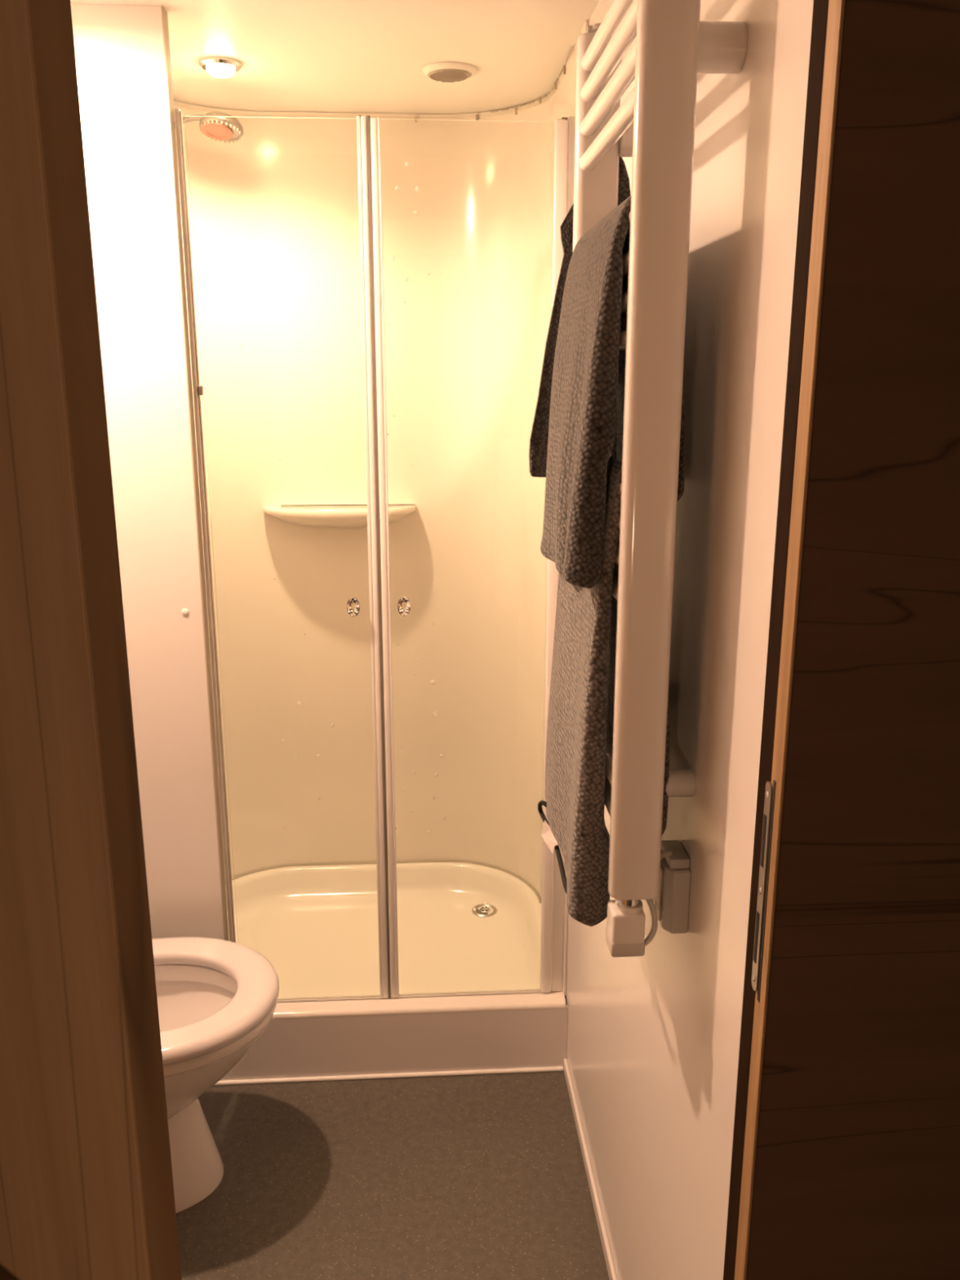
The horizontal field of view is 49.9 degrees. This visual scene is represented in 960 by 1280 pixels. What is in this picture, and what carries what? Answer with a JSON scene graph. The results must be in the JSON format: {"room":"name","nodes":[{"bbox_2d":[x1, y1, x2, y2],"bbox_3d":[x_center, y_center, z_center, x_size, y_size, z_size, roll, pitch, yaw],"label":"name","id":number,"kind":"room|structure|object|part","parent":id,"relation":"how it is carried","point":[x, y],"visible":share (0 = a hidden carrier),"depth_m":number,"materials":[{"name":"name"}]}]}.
{"room":"bathroom","nodes":[
{"label":"bathroom","id":0,"kind":"room"},
{"bbox_2d":[71,4,581,1080],"bbox_3d":[-0.518,-0.145,2.463,1.395,2.210,0.743,-1,14,-4],"label":"wall","id":1,"kind":"structure","parent":0,"point":[467,206],"depth_m":2.68,"materials":[{"name":"beige plastic"}]},
{"bbox_2d":[181,608,189,615],"bbox_3d":[-0.598,-0.056,2.095,0.015,0.015,0.003,-1,14,-4],"label":"cap","id":2,"kind":"object","parent":1,"relation":"attached to","point":[184,611],"visible":1,"depth_m":2.09,"materials":[{"name":"white plastic"}]},
{"bbox_2d":[160,5,229,941],"bbox_3d":[-0.565,-0.143,2.095,0.003,2.032,0.037,-1,14,-4],"label":"trim","id":3,"kind":"structure","parent":1,"relation":"attached to","point":[164,14],"depth_m":2.03,"materials":[{"name":"beige"}]},
{"bbox_2d":[174,111,243,143],"bbox_3d":[-0.665,-1.148,2.362,0.244,0.107,0.095,-1,14,-4],"label":"shower spray","id":4,"kind":"object","parent":1,"relation":"attached to","point":[221,127],"visible":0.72,"depth_m":2.35,"materials":[{"name":"silver metal"}]},
{"bbox_3d":[-0.686,-1.156,2.360,0.203,0.082,0.013,-1,14,-4],"label":"arm","id":5,"kind":"part","parent":4,"relation":"part of","materials":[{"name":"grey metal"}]},
{"bbox_2d":[262,504,416,528],"bbox_3d":[-0.375,-0.322,2.749,0.410,0.062,0.115,-1,14,-4],"label":"shower shelf","id":6,"kind":"object","parent":1,"relation":"attached to","point":[335,516],"visible":0.86,"depth_m":2.72,"materials":[{"name":"beige plastic"}]},
{"bbox_2d":[173,47,573,122],"bbox_3d":[-0.248,-1.253,2.384,1.006,0.017,0.471,3,15,13],"label":"trim","id":7,"kind":"structure","parent":1,"relation":"attached to","point":[540,100],"depth_m":2.54,"materials":[{"name":"beige plastic"}]},
{"bbox_2d":[70,0,599,114],"bbox_3d":[-0.045,-0.821,0.513,4.400,0.060,4.600,-1,14,-4],"label":"ceiling","id":8,"kind":"structure","parent":0,"point":[359,56],"depth_m":2.07,"materials":[{"name":"white"}]},
{"bbox_2d":[198,57,242,78],"bbox_3d":[-0.543,-1.194,2.163,0.088,0.026,0.088,-1,14,-4],"label":"recessed light","id":9,"kind":"object","parent":8,"relation":"in","point":[219,67],"visible":1,"depth_m":2.14,"materials":[{"name":"silver metal"}]},
{"bbox_2d":[205,64,235,78],"bbox_3d":[-0.543,-1.190,2.164,0.060,0.018,0.060,-1,14,-4],"label":"diffuser","id":10,"kind":"object","parent":9,"relation":"attached to","point":[222,71],"depth_m":2.15,"materials":[{"name":"white"}]},
{"bbox_2d":[422,62,478,82],"bbox_3d":[-0.064,-1.214,2.210,0.120,0.018,0.120,-1,14,-4],"label":"ceiling vent","id":11,"kind":"object","parent":8,"relation":"in","point":[443,72],"visible":1,"depth_m":2.18,"materials":[{"name":"white plastic"}]},
{"bbox_2d":[428,68,468,82],"bbox_3d":[-0.067,-1.213,2.206,0.086,0.018,0.086,-1,14,-4],"label":"grille","id":12,"kind":"object","parent":11,"relation":"attached to","point":[443,75],"depth_m":2.19,"materials":[{"name":"beige plastic"}]},
{"bbox_2d":[175,1071,609,1279],"bbox_3d":[-0.045,1.379,1.070,4.400,0.060,4.600,-1,14,-4],"label":"floor","id":13,"kind":"structure","parent":0,"point":[481,1176],"depth_m":2.08,"materials":[{"name":"plastic"}]},
{"bbox_2d":[151,937,279,1213],"bbox_3d":[-0.750,0.665,1.975,0.719,0.880,0.406,-1,14,-4],"label":"toilet","id":14,"kind":"object","parent":13,"relation":"on","point":[216,997],"visible":0.36,"depth_m":2.02,"materials":[{"name":"white ceramic"}]},
{"bbox_3d":[-0.619,0.684,1.988,0.458,0.028,0.406,-1,14,-4],"label":"seat","id":15,"kind":"part","parent":14,"relation":"part of","materials":[{"name":"white plastic"}]},
{"bbox_3d":[-0.695,0.815,2.016,0.597,0.229,0.390,-1,14,-4],"label":"bowl","id":16,"kind":"part","parent":14,"relation":"part of","materials":[{"name":"white ceramic"}]},
{"bbox_2d":[213,860,567,1085],"bbox_3d":[-0.298,0.838,2.721,0.955,0.181,0.747,-1,14,-4],"label":"shower tray","id":17,"kind":"object","parent":13,"relation":"on","point":[463,926],"visible":0.84,"depth_m":2.63,"materials":[{"name":"beige plastic"}]},
{"bbox_2d":[174,108,235,942],"bbox_3d":[-0.555,-0.074,2.145,0.019,1.876,0.030,-1,14,-4],"label":"shower frame","id":18,"kind":"object","parent":17,"relation":"on","point":[197,390],"visible":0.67,"depth_m":2.08,"materials":[{"name":"silver metal"}]},
{"bbox_2d":[184,115,391,1002],"bbox_3d":[-0.376,-0.071,2.144,0.342,1.870,0.036,-1,14,-4],"label":"shower door","id":19,"kind":"structure","parent":18,"relation":"attached to","point":[363,135],"depth_m":2.13,"materials":[{"name":"clear glass"}]},
{"bbox_3d":[-0.263,-0.070,2.147,0.028,0.042,0.026,-1,14,-4],"label":"knob","id":20,"kind":"part","parent":19,"relation":"part of","materials":[{"name":"clear glass"}]},
{"bbox_2d":[225,862,565,1018],"bbox_3d":[-0.300,0.793,2.712,0.951,0.082,0.737,-1,14,-4],"label":"basin","id":21,"kind":"object","parent":17,"relation":"in","point":[463,926],"depth_m":2.80,"materials":[{"name":"white plastic"}]},
{"bbox_3d":[-0.275,0.932,2.374,0.955,0.166,0.009,-1,14,-4],"label":"panel","id":22,"kind":"part","parent":17,"relation":"part of","materials":[{"name":"white plastic"}]},
{"bbox_2d":[476,908,488,914],"bbox_3d":[0.013,0.773,2.946,0.047,0.001,0.047,-1,14,-4],"label":"drain","id":23,"kind":"object","parent":17,"relation":"on","point":[479,911],"depth_m":2.94,"materials":[{"name":"silver metal"}]},
{"bbox_2d":[551,115,575,995],"bbox_3d":[0.183,-0.086,2.193,0.031,1.876,0.046,-1,14,-4],"label":"post","id":24,"kind":"object","parent":17,"relation":"on","point":[560,913],"visible":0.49,"depth_m":2.36,"materials":[{"name":"silver metal"}]},
{"bbox_2d":[370,116,568,997],"bbox_3d":[-0.019,-0.078,2.167,0.372,1.871,0.038,-1,14,-4],"label":"shower door","id":25,"kind":"structure","parent":24,"relation":"attached to","point":[560,137],"depth_m":2.16,"materials":[{"name":"clear glass"}]},
{"bbox_3d":[-0.158,-0.071,2.153,0.028,0.042,0.026,-1,14,-4],"label":"knob","id":26,"kind":"part","parent":25,"relation":"part of","materials":[{"name":"clear glass"}]},
{"bbox_2d":[564,0,813,1279],"bbox_3d":[0.240,-0.037,2.038,0.060,2.210,2.070,-1,14,-4],"label":"wall","id":27,"kind":"structure","parent":0,"point":[653,1041],"depth_m":1.18,"materials":[{"name":"white paint"}]},
{"bbox_2d":[581,19,589,34],"bbox_3d":[0.196,-1.073,1.948,0.006,0.158,0.060,-1,14,-4],"label":"trim","id":28,"kind":"structure","parent":27,"relation":"attached to","point":[584,29],"depth_m":1.91,"materials":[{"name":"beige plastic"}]},
{"bbox_2d":[563,1057,617,1279],"bbox_3d":[0.235,1.132,1.858,0.008,0.032,1.150,-1,14,-4],"label":"baseboard","id":29,"kind":"structure","parent":27,"relation":"attached to","point":[604,1240],"depth_m":2.06,"materials":[{"name":"white plastic"}]},
{"bbox_2d":[572,0,747,957],"bbox_3d":[0.197,-0.220,1.317,0.109,1.134,0.436,-1,14,-4],"label":"towel radiator","id":30,"kind":"object","parent":27,"relation":"attached to","point":[654,126],"visible":0.85,"depth_m":1.12,"materials":[{"name":"white metal"}]},
{"bbox_2d":[537,456,670,926],"bbox_3d":[0.158,0.047,1.389,0.129,0.589,0.346,-1,14,-4],"label":"towel","id":31,"kind":"object","parent":30,"relation":"hanging from","point":[580,716],"visible":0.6,"depth_m":1.28,"materials":[{"name":"black fabric"}]},
{"bbox_2d":[540,195,684,588],"bbox_3d":[0.157,-0.299,1.303,0.138,0.438,0.350,-1,14,-4],"label":"towel","id":32,"kind":"object","parent":30,"relation":"hanging from","point":[586,424],"visible":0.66,"depth_m":1.18,"materials":[{"name":"grey fabric"}]},
{"bbox_2d":[652,840,690,933],"bbox_3d":[0.243,0.314,1.319,0.034,0.100,0.068,-1,14,-4],"label":"box","id":33,"kind":"object","parent":27,"relation":"attached to","point":[672,903],"visible":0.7,"depth_m":1.29,"materials":[{"name":"grey plastic"}]},
{"bbox_3d":[0.228,0.318,1.328,0.003,0.072,0.044,-1,14,-4],"label":"box lid","id":34,"kind":"part","parent":33,"relation":"part of","materials":[{"name":"grey plastic"}]},
{"bbox_3d":[0.207,-0.704,1.474,0.053,0.032,0.032,-1,14,-4],"label":"wall hook","id":35,"kind":"object","parent":27,"relation":"attached to","visible":0},
{"bbox_2d":[528,156,631,477],"bbox_3d":[0.147,-0.469,1.524,0.144,0.468,0.045,-1,14,-4],"label":"towel","id":36,"kind":"object","parent":35,"relation":"hanging from","point":[538,447],"visible":0.21,"depth_m":1.53,"materials":[{"name":"grey fabric"}]},
{"bbox_2d":[746,0,959,1279],"bbox_3d":[0.911,0.221,1.022,1.263,2.210,0.018,-1,14,-4],"label":"door","id":37,"kind":"structure","parent":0,"point":[857,1171],"depth_m":0.94,"materials":[{"name":"brown wood"}]},
{"bbox_2d":[723,0,845,1279],"bbox_3d":[0.305,0.307,1.026,0.067,2.040,0.062,-1,14,-4],"label":"trim","id":38,"kind":"structure","parent":37,"relation":"attached to","point":[828,15],"depth_m":0.93,"materials":[{"name":"brown wood"}]},
{"bbox_3d":[0.274,0.242,1.004,0.002,0.222,0.015,-1,14,-4],"label":"strike plate","id":39,"kind":"part","parent":38,"relation":"part of","materials":[{"name":"silver metal"}]},
{"bbox_3d":[-1.085,0.246,0.920,0.740,2.210,0.062,-1,14,-4],"label":"wall","id":40,"kind":"structure","parent":0,"visible":0},
{"bbox_2d":[0,0,181,1279],"bbox_3d":[-0.448,0.379,0.748,0.613,2.022,0.084,10,17,34],"label":"door frame","id":41,"kind":"structure","parent":40,"relation":"in","point":[86,1188],"depth_m":0.52,"materials":[{"name":"brown wood"}]}
]}

